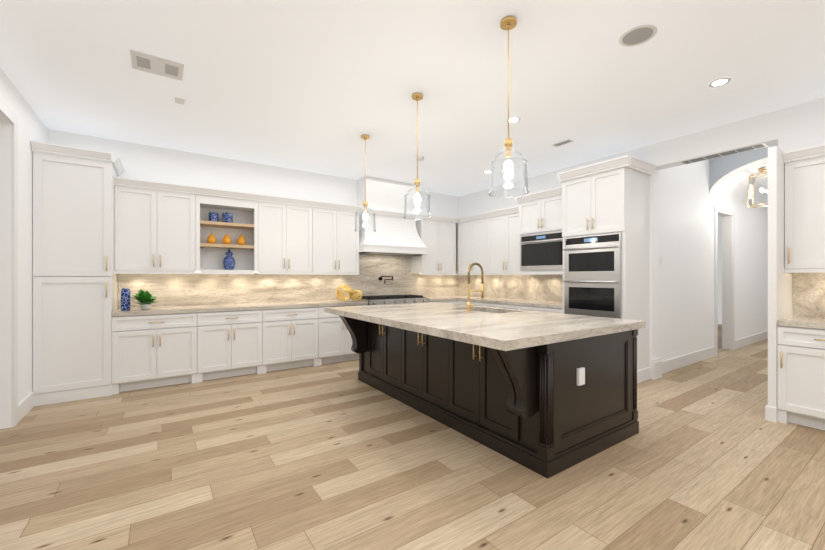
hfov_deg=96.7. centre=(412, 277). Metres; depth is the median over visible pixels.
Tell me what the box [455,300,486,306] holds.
base cabinet
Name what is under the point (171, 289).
backsplash
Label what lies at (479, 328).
island countertop
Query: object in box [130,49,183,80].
ceiling vent
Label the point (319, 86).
ceiling
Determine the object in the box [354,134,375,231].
pendant light
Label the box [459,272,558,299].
backsplash
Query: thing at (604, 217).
tall cabinet
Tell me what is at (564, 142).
ceiling vent
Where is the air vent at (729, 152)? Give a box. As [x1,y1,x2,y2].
[679,143,768,164]
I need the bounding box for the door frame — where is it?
[0,97,33,426]
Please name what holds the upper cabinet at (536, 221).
attached to the wall at (798, 126)
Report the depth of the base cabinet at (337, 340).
5.64 m
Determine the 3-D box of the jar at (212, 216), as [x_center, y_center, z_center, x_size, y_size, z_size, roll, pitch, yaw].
[-2.751,-0.824,5.072,0.124,0.135,0.124,0,0,-34]
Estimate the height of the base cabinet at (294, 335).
0.885 m
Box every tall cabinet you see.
[32,148,118,405]
[559,156,650,382]
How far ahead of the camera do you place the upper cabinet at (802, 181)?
3.40 m
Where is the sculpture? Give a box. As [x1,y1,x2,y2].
[336,284,361,300]
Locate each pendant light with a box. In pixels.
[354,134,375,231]
[403,92,430,219]
[488,16,528,197]
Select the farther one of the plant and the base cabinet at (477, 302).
the base cabinet at (477, 302)
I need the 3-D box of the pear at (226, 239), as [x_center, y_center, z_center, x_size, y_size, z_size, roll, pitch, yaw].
[-2.615,-0.546,5.165,0.118,0.180,0.115,0,0,-34]
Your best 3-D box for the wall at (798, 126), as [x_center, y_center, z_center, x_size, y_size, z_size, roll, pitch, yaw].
[4.024,-0.430,3.604,0.210,3.500,10.420,0,0,-34]
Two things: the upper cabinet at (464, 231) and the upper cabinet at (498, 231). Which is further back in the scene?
the upper cabinet at (464, 231)
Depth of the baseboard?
6.68 m
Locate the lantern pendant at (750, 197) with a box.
[746,168,767,207]
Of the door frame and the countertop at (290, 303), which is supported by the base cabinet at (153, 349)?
the countertop at (290, 303)
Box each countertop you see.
[115,300,366,315]
[325,303,612,350]
[411,296,454,299]
[455,296,558,307]
[777,316,824,327]
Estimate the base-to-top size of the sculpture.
0.273 m
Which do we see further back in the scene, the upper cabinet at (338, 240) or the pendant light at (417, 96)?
the upper cabinet at (338, 240)
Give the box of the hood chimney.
[355,176,414,211]
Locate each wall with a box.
[0,67,777,428]
[48,129,458,222]
[459,97,824,378]
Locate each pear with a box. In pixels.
[207,233,215,243]
[222,234,230,243]
[237,235,245,244]
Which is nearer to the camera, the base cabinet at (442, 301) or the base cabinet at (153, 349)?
the base cabinet at (153, 349)
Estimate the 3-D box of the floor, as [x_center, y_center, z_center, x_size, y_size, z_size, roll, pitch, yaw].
[2.807,1.345,3.428,17.500,0.050,11.500,0,0,-34]
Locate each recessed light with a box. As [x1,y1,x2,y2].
[506,117,520,122]
[709,78,730,86]
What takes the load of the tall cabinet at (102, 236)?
on the floor
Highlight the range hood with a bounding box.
[351,204,426,251]
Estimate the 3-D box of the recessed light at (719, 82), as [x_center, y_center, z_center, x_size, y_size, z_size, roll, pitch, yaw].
[2.723,-1.727,3.249,0.156,0.006,0.156,0,0,-34]
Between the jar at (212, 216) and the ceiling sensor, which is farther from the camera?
the jar at (212, 216)
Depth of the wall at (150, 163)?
5.33 m
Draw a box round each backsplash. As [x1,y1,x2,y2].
[119,272,458,307]
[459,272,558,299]
[793,272,824,315]
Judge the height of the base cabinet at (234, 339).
0.885 m
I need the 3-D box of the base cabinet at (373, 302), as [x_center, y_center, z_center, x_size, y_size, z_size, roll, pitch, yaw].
[-0.385,0.878,6.527,1.362,0.885,0.618,0,0,-34]
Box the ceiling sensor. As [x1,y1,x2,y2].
[175,97,184,104]
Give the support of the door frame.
attached to the wall at (688, 201)
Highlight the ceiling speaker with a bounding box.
[619,25,656,46]
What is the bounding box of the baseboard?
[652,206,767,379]
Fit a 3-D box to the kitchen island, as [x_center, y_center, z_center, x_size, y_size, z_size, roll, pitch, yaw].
[0.479,0.875,3.837,1.567,0.891,2.824,0,0,-34]
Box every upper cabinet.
[115,184,202,271]
[247,200,318,271]
[319,208,358,271]
[411,220,454,275]
[455,220,474,275]
[475,216,490,275]
[483,212,514,275]
[515,192,558,271]
[781,152,824,271]
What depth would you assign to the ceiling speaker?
2.62 m
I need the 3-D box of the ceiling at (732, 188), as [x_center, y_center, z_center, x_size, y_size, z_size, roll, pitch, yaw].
[7.346,-1.770,6.488,4.550,0.820,2.440,0,0,-34]
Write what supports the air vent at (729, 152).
in the wall at (688, 201)
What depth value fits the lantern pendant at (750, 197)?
5.95 m
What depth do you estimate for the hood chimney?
6.44 m
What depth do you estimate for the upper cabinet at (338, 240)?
5.92 m
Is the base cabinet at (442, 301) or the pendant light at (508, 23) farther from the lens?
the base cabinet at (442, 301)
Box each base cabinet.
[115,312,202,393]
[203,308,266,379]
[267,304,322,371]
[323,304,370,363]
[367,300,426,304]
[427,300,454,303]
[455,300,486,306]
[487,304,514,308]
[515,304,558,312]
[773,324,824,429]
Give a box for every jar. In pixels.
[208,212,218,221]
[222,212,232,222]
[223,249,234,269]
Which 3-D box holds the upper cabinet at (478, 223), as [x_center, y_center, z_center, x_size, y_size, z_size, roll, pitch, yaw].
[1.399,-0.585,6.952,0.350,1.011,0.543,0,0,-34]
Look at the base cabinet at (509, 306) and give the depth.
6.04 m
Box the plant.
[129,289,157,309]
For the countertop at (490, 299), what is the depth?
6.08 m
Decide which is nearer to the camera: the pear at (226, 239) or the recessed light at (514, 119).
the recessed light at (514, 119)
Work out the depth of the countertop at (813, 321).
3.32 m
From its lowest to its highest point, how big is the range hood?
0.616 m
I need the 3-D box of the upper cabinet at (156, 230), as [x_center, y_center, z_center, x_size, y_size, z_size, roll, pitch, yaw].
[-3.261,-0.585,4.727,0.880,1.011,0.350,0,0,-34]
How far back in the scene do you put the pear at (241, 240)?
5.24 m
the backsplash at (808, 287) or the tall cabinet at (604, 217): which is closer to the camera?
the backsplash at (808, 287)
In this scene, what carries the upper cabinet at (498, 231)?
attached to the wall at (798, 126)
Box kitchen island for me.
[339,311,638,478]
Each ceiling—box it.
[0,0,824,196]
[713,160,767,214]
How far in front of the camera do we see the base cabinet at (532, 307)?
5.51 m
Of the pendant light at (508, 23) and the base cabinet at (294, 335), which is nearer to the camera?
the pendant light at (508, 23)
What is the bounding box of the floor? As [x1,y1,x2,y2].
[0,324,824,549]
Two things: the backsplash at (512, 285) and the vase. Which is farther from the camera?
the backsplash at (512, 285)
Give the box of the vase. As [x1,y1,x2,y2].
[121,288,129,310]
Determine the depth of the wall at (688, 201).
5.35 m
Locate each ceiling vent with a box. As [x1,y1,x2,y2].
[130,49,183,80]
[551,139,573,146]
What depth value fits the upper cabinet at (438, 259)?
7.08 m
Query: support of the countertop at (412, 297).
on the base cabinet at (373, 302)
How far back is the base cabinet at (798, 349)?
3.24 m
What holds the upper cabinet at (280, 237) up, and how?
attached to the wall at (150, 163)

